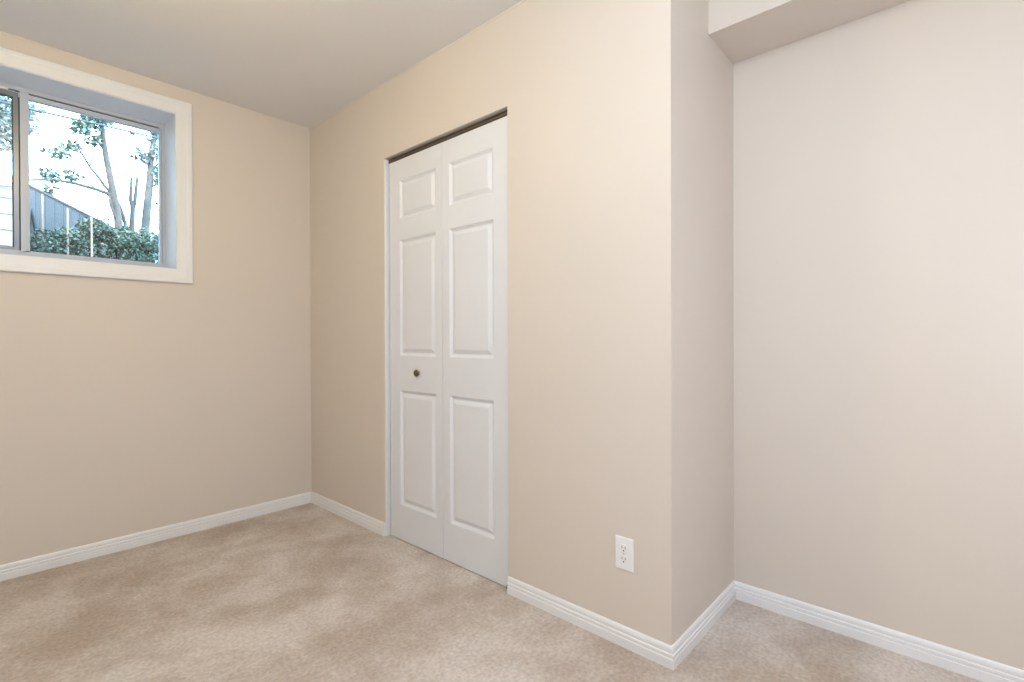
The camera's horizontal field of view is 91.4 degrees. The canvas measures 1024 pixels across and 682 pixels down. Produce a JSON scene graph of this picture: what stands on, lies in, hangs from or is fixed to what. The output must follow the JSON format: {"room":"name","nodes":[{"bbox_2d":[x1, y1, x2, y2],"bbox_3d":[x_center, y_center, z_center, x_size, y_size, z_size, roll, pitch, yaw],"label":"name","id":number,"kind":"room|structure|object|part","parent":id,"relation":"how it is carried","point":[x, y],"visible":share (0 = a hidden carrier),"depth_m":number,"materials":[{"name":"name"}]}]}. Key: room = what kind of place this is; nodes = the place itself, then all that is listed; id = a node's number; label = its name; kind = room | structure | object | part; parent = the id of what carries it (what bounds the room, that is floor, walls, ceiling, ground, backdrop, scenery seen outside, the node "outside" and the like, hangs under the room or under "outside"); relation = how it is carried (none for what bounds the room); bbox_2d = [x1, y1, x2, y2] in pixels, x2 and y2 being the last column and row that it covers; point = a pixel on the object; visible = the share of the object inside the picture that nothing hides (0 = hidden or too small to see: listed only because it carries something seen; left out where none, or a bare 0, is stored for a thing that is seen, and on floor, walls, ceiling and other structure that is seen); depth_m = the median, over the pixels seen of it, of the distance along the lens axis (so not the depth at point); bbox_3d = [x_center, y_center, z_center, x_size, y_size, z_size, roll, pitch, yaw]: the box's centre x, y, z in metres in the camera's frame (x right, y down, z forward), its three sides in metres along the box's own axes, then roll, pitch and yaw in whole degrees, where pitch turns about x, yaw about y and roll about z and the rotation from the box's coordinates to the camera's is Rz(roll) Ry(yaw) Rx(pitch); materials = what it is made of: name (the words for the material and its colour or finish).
{"room":"empty basement bedroom","nodes":[
{"label":"empty basement bedroom","id":0,"kind":"room"},
{"bbox_2d":[0,32,311,564],"bbox_3d":[-2.533,-0.156,2.163,0.240,2.468,3.551,0,0,42],"label":"wall","id":1,"kind":"structure","parent":0,"point":[127,407],"depth_m":2.74,"materials":[{"name":"beige paint"}]},
{"bbox_2d":[0,46,192,283],"bbox_3d":[-2.320,-0.816,2.384,0.259,1.002,1.323,0,0,42],"label":"window","id":2,"kind":"structure","parent":1,"relation":"in","point":[24,78],"depth_m":2.57,"materials":[{"name":"white paint"}]},
{"bbox_3d":[-2.590,-0.819,2.241,0.022,0.771,0.539,0,0,42],"label":"sliding sash","id":3,"kind":"part","parent":2,"relation":"part of","materials":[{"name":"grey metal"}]},
{"bbox_3d":[-2.393,-0.827,2.455,0.034,0.783,0.032,0,0,42],"label":"post","id":4,"kind":"part","parent":2,"relation":"part of","materials":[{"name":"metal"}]},
{"bbox_3d":[-2.394,-0.816,2.452,0.047,0.845,1.166,0,0,42],"label":"frame","id":5,"kind":"part","parent":2,"relation":"part of","materials":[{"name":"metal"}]},
{"bbox_2d":[0,31,308,129],"bbox_3d":[-2.447,-1.387,2.075,0.003,0.006,3.311,0,0,42],"label":"trim","id":6,"kind":"structure","parent":1,"relation":"attached to","point":[0,31],"depth_m":2.62,"materials":[{"name":"paint"}]},
{"bbox_2d":[0,492,310,580],"bbox_3d":[-2.436,1.043,2.085,0.012,0.070,3.311,0,0,42],"label":"baseboard","id":7,"kind":"structure","parent":1,"relation":"attached to","point":[19,568],"depth_m":2.62,"materials":[{"name":"white paint"}]},
{"bbox_2d":[0,0,521,128],"bbox_3d":[-0.361,-1.448,0.589,5.570,0.120,4.148,0,0,42],"label":"ceiling","id":8,"kind":"structure","parent":0,"point":[298,62],"depth_m":2.29,"materials":[{"name":"paint"}]},
{"bbox_2d":[310,0,637,630],"bbox_3d":[-0.411,-0.165,2.557,2.379,2.468,0.120,0,0,42],"label":"wall","id":9,"kind":"structure","parent":0,"point":[563,73],"depth_m":2.00,"materials":[{"name":"beige paint"}]},
{"bbox_2d":[311,491,385,535],"bbox_3d":[-1.016,1.033,3.024,0.858,0.070,0.012,0,0,42],"label":"baseboard","id":10,"kind":"structure","parent":9,"relation":"attached to","point":[370,523],"depth_m":2.97,"materials":[{"name":"white paint"}]},
{"bbox_2d":[384,159,390,535],"bbox_3d":[-0.653,0.038,2.777,0.009,2.060,0.120,0,0,42],"label":"trim","id":11,"kind":"structure","parent":9,"relation":"attached to","point":[386,162],"depth_m":2.74,"materials":[{"name":"white paint"}]},
{"bbox_2d":[309,0,525,129],"bbox_3d":[-0.411,-1.395,2.463,2.496,0.006,0.003,0,0,42],"label":"trim","id":12,"kind":"structure","parent":9,"relation":"attached to","point":[520,2],"depth_m":2.46,"materials":[{"name":"paint"}]},
{"bbox_2d":[389,111,508,588],"bbox_3d":[-0.336,0.039,2.445,0.908,2.060,0.054,0,0,42],"label":"door","id":13,"kind":"structure","parent":9,"relation":"in","point":[449,194],"depth_m":2.40,"materials":[{"name":"white paint"}]},
{"bbox_3d":[-0.490,0.165,2.565,0.035,0.035,0.022,0,0,42],"label":"knob","id":14,"kind":"part","parent":13,"relation":"part of","materials":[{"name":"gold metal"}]},
{"bbox_2d":[507,576,673,670],"bbox_3d":[0.256,1.035,1.873,0.735,0.070,0.012,0,0,42],"label":"baseboard","id":15,"kind":"structure","parent":9,"relation":"attached to","point":[648,647],"depth_m":1.82,"materials":[{"name":"white paint"}]},
{"bbox_2d":[615,535,633,572],"bbox_3d":[0.393,0.745,1.751,0.070,0.115,0.008,0,0,42],"label":"electrical outlet","id":16,"kind":"object","parent":9,"relation":"attached to","point":[624,547],"visible":1,"depth_m":1.75,"materials":[{"name":"white plastic"}]},
{"bbox_2d":[620,555,627,563],"bbox_3d":[0.391,0.765,1.749,0.029,0.028,0.003,0,0,42],"label":"receptacle","id":17,"kind":"object","parent":16,"relation":"attached to","point":[623,558],"depth_m":1.75,"materials":[{"name":"white plastic"}]},
{"bbox_2d":[620,544,627,552],"bbox_3d":[0.391,0.726,1.749,0.029,0.028,0.003,0,0,42],"label":"receptacle","id":18,"kind":"object","parent":16,"relation":"attached to","point":[623,547],"depth_m":1.75,"materials":[{"name":"white plastic"}]},
{"bbox_2d":[0,503,981,681],"bbox_3d":[-0.353,1.129,0.603,5.570,0.100,4.148,0,0,42],"label":"floor","id":19,"kind":"structure","parent":0,"point":[308,592],"depth_m":1.87,"materials":[{"name":"beige carpet"}]},
{"bbox_2d":[637,0,733,645],"bbox_3d":[0.675,-0.165,1.895,0.120,2.468,0.597,0,0,42],"label":"wall","id":20,"kind":"structure","parent":0,"point":[685,79],"depth_m":1.72,"materials":[{"name":"beige paint"}]},
{"bbox_2d":[672,581,735,669],"bbox_3d":[0.724,1.034,1.853,0.012,0.070,0.609,0,0,42],"label":"baseboard","id":21,"kind":"structure","parent":20,"relation":"attached to","point":[689,639],"depth_m":1.81,"materials":[{"name":"white paint"}]},
{"bbox_2d":[708,0,909,63],"bbox_3d":[1.831,-1.272,1.060,2.711,0.252,0.271,0,0,42],"label":"soffit","id":22,"kind":"structure","parent":0,"point":[742,29],"depth_m":1.81,"materials":[{"name":"beige paint"}]},
{"bbox_2d":[733,0,1023,669],"bbox_3d":[1.966,-0.166,1.211,2.951,2.468,0.120,0,0,42],"label":"wall","id":23,"kind":"structure","parent":0,"point":[878,158],"depth_m":1.73,"materials":[{"name":"beige paint"}]},
{"bbox_2d":[735,581,1023,681],"bbox_3d":[1.925,1.034,1.169,2.711,0.070,0.012,0,0,42],"label":"baseboard","id":24,"kind":"structure","parent":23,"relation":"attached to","point":[982,669],"depth_m":1.73,"materials":[{"name":"white paint"}]},
{"label":"outside","id":25,"kind":"structure","parent":0,"visible":0},
{"bbox_3d":[-6.213,-0.140,7.642,12.530,0.200,15.000,0,0,42],"label":"ground","id":26,"kind":"structure","parent":25,"visible":0},
{"bbox_2d":[0,174,11,246],"bbox_3d":[-4.423,-0.688,2.883,0.510,0.935,2.250,0,0,42],"label":"garden shed","id":27,"kind":"object","parent":26,"relation":"on","point":[5,180],"visible":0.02,"depth_m":3.52,"materials":[{"name":"white wood"}]},
{"bbox_2d":[0,96,48,183],"bbox_3d":[-5.045,-1.588,4.854,0.658,2.719,0.808,0,0,42],"label":"conifer tree","id":28,"kind":"object","parent":26,"relation":"on","point":[5,115],"visible":0.22,"depth_m":4.89,"materials":[{"name":"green plant"}]},
{"bbox_2d":[41,194,43,249],"bbox_3d":[-3.681,-0.665,3.921,0.016,0.974,0.016,0,0,42],"label":"stake","id":29,"kind":"object","parent":26,"relation":"on","point":[42,205],"visible":0.36,"depth_m":3.92,"materials":[{"name":"white wood"}]},
{"bbox_2d":[30,206,66,253],"bbox_3d":[-3.679,-0.723,3.951,0.456,0.995,0.277,0,0,42],"label":"shrub","id":30,"kind":"object","parent":26,"relation":"on","point":[36,239],"visible":0.38,"depth_m":3.90,"materials":[{"name":"green plant"}]},
{"bbox_3d":[-3.795,-0.723,4.001,0.240,0.995,0.037,0,0,21],"label":"stem","id":31,"kind":"part","parent":30,"relation":"part of","materials":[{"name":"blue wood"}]},
{"bbox_2d":[66,208,68,254],"bbox_3d":[-3.581,-0.626,4.031,0.016,0.893,0.016,0,0,42],"label":"stake","id":32,"kind":"object","parent":26,"relation":"on","point":[67,209],"visible":0.36,"depth_m":4.03,"materials":[{"name":"white wood"}]},
{"bbox_2d":[48,225,88,255],"bbox_3d":[-3.675,-0.583,4.135,0.398,0.732,0.307,0,0,42],"label":"shrub","id":33,"kind":"object","parent":26,"relation":"on","point":[76,246],"visible":0.34,"depth_m":4.10,"materials":[{"name":"green plant"}]},
{"bbox_2d":[29,115,128,259],"bbox_3d":[-4.242,-1.732,4.993,0.617,3.003,0.908,0,0,42],"label":"tree","id":34,"kind":"object","parent":26,"relation":"on","point":[85,128],"visible":0.41,"depth_m":4.95,"materials":[{"name":"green plant"}]},
{"bbox_2d":[29,184,150,257],"bbox_3d":[-4.338,-0.743,5.336,0.038,1.018,3.020,0,0,-20],"label":"fence","id":35,"kind":"object","parent":26,"relation":"on","point":[55,213],"visible":0.09,"depth_m":4.31,"materials":[{"name":"grey painted wood"}]},
{"bbox_3d":[-4.339,-1.243,5.334,0.038,0.018,3.020,0,0,-20],"label":"cap rail","id":36,"kind":"part","parent":35,"relation":"part of","materials":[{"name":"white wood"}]},
{"bbox_2d":[90,217,92,256],"bbox_3d":[-3.481,-0.603,4.142,0.016,0.846,0.016,0,0,42],"label":"stake","id":37,"kind":"object","parent":26,"relation":"on","point":[90,217],"visible":0.36,"depth_m":4.14,"materials":[{"name":"white wood"}]},
{"bbox_2d":[75,215,116,258],"bbox_3d":[-3.622,-0.657,4.346,0.392,0.855,0.323,0,0,42],"label":"shrub","id":38,"kind":"object","parent":26,"relation":"on","point":[103,228],"visible":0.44,"depth_m":4.28,"materials":[{"name":"green plant"}]},
{"bbox_3d":[-3.615,-0.625,4.299,0.070,0.792,0.069,0,0,42],"label":"stem","id":39,"kind":"part","parent":38,"relation":"part of","materials":[{"name":"green plant"}]},
{"bbox_2d":[106,224,142,261],"bbox_3d":[-3.423,-0.623,4.415,0.380,0.801,0.290,0,0,42],"label":"shrub","id":40,"kind":"object","parent":26,"relation":"on","point":[126,241],"visible":0.5,"depth_m":4.35,"materials":[{"name":"green plant"}]},
{"bbox_2d":[128,177,138,256],"bbox_3d":[-4.301,-1.052,5.678,0.067,1.631,0.112,0,0,42],"label":"bare tree","id":41,"kind":"object","parent":26,"relation":"on","point":[132,199],"visible":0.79,"depth_m":5.66,"materials":[{"name":"grey plant"}]},
{"bbox_2d":[129,132,157,261],"bbox_3d":[-4.465,-1.639,6.220,0.291,2.803,0.466,0,0,42],"label":"tree","id":42,"kind":"object","parent":26,"relation":"on","point":[149,156],"visible":0.4,"depth_m":6.17,"materials":[{"name":"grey plant"}]},
{"bbox_2d":[128,228,158,262],"bbox_3d":[-3.387,-0.633,4.603,0.398,0.821,0.298,0,0,42],"label":"shrub","id":43,"kind":"object","parent":26,"relation":"on","point":[148,243],"visible":0.34,"depth_m":4.55,"materials":[{"name":"green plant"}]},
{"bbox_2d":[150,234,158,262],"bbox_3d":[-3.308,-0.632,4.767,0.406,0.798,0.313,0,0,42],"label":"shrub","id":44,"kind":"object","parent":26,"relation":"on","point":[157,240],"visible":0.06,"depth_m":4.66,"materials":[{"name":"green plant"}]},
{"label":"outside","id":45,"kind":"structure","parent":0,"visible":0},
{"bbox_2d":[0,100,157,138],"bbox_3d":[-3.210,-1.777,3.901,0.031,0.220,6.501,0,0,42],"label":"overhead cable","id":46,"kind":"object","parent":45,"point":[3,102],"visible":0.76,"depth_m":3.84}
]}

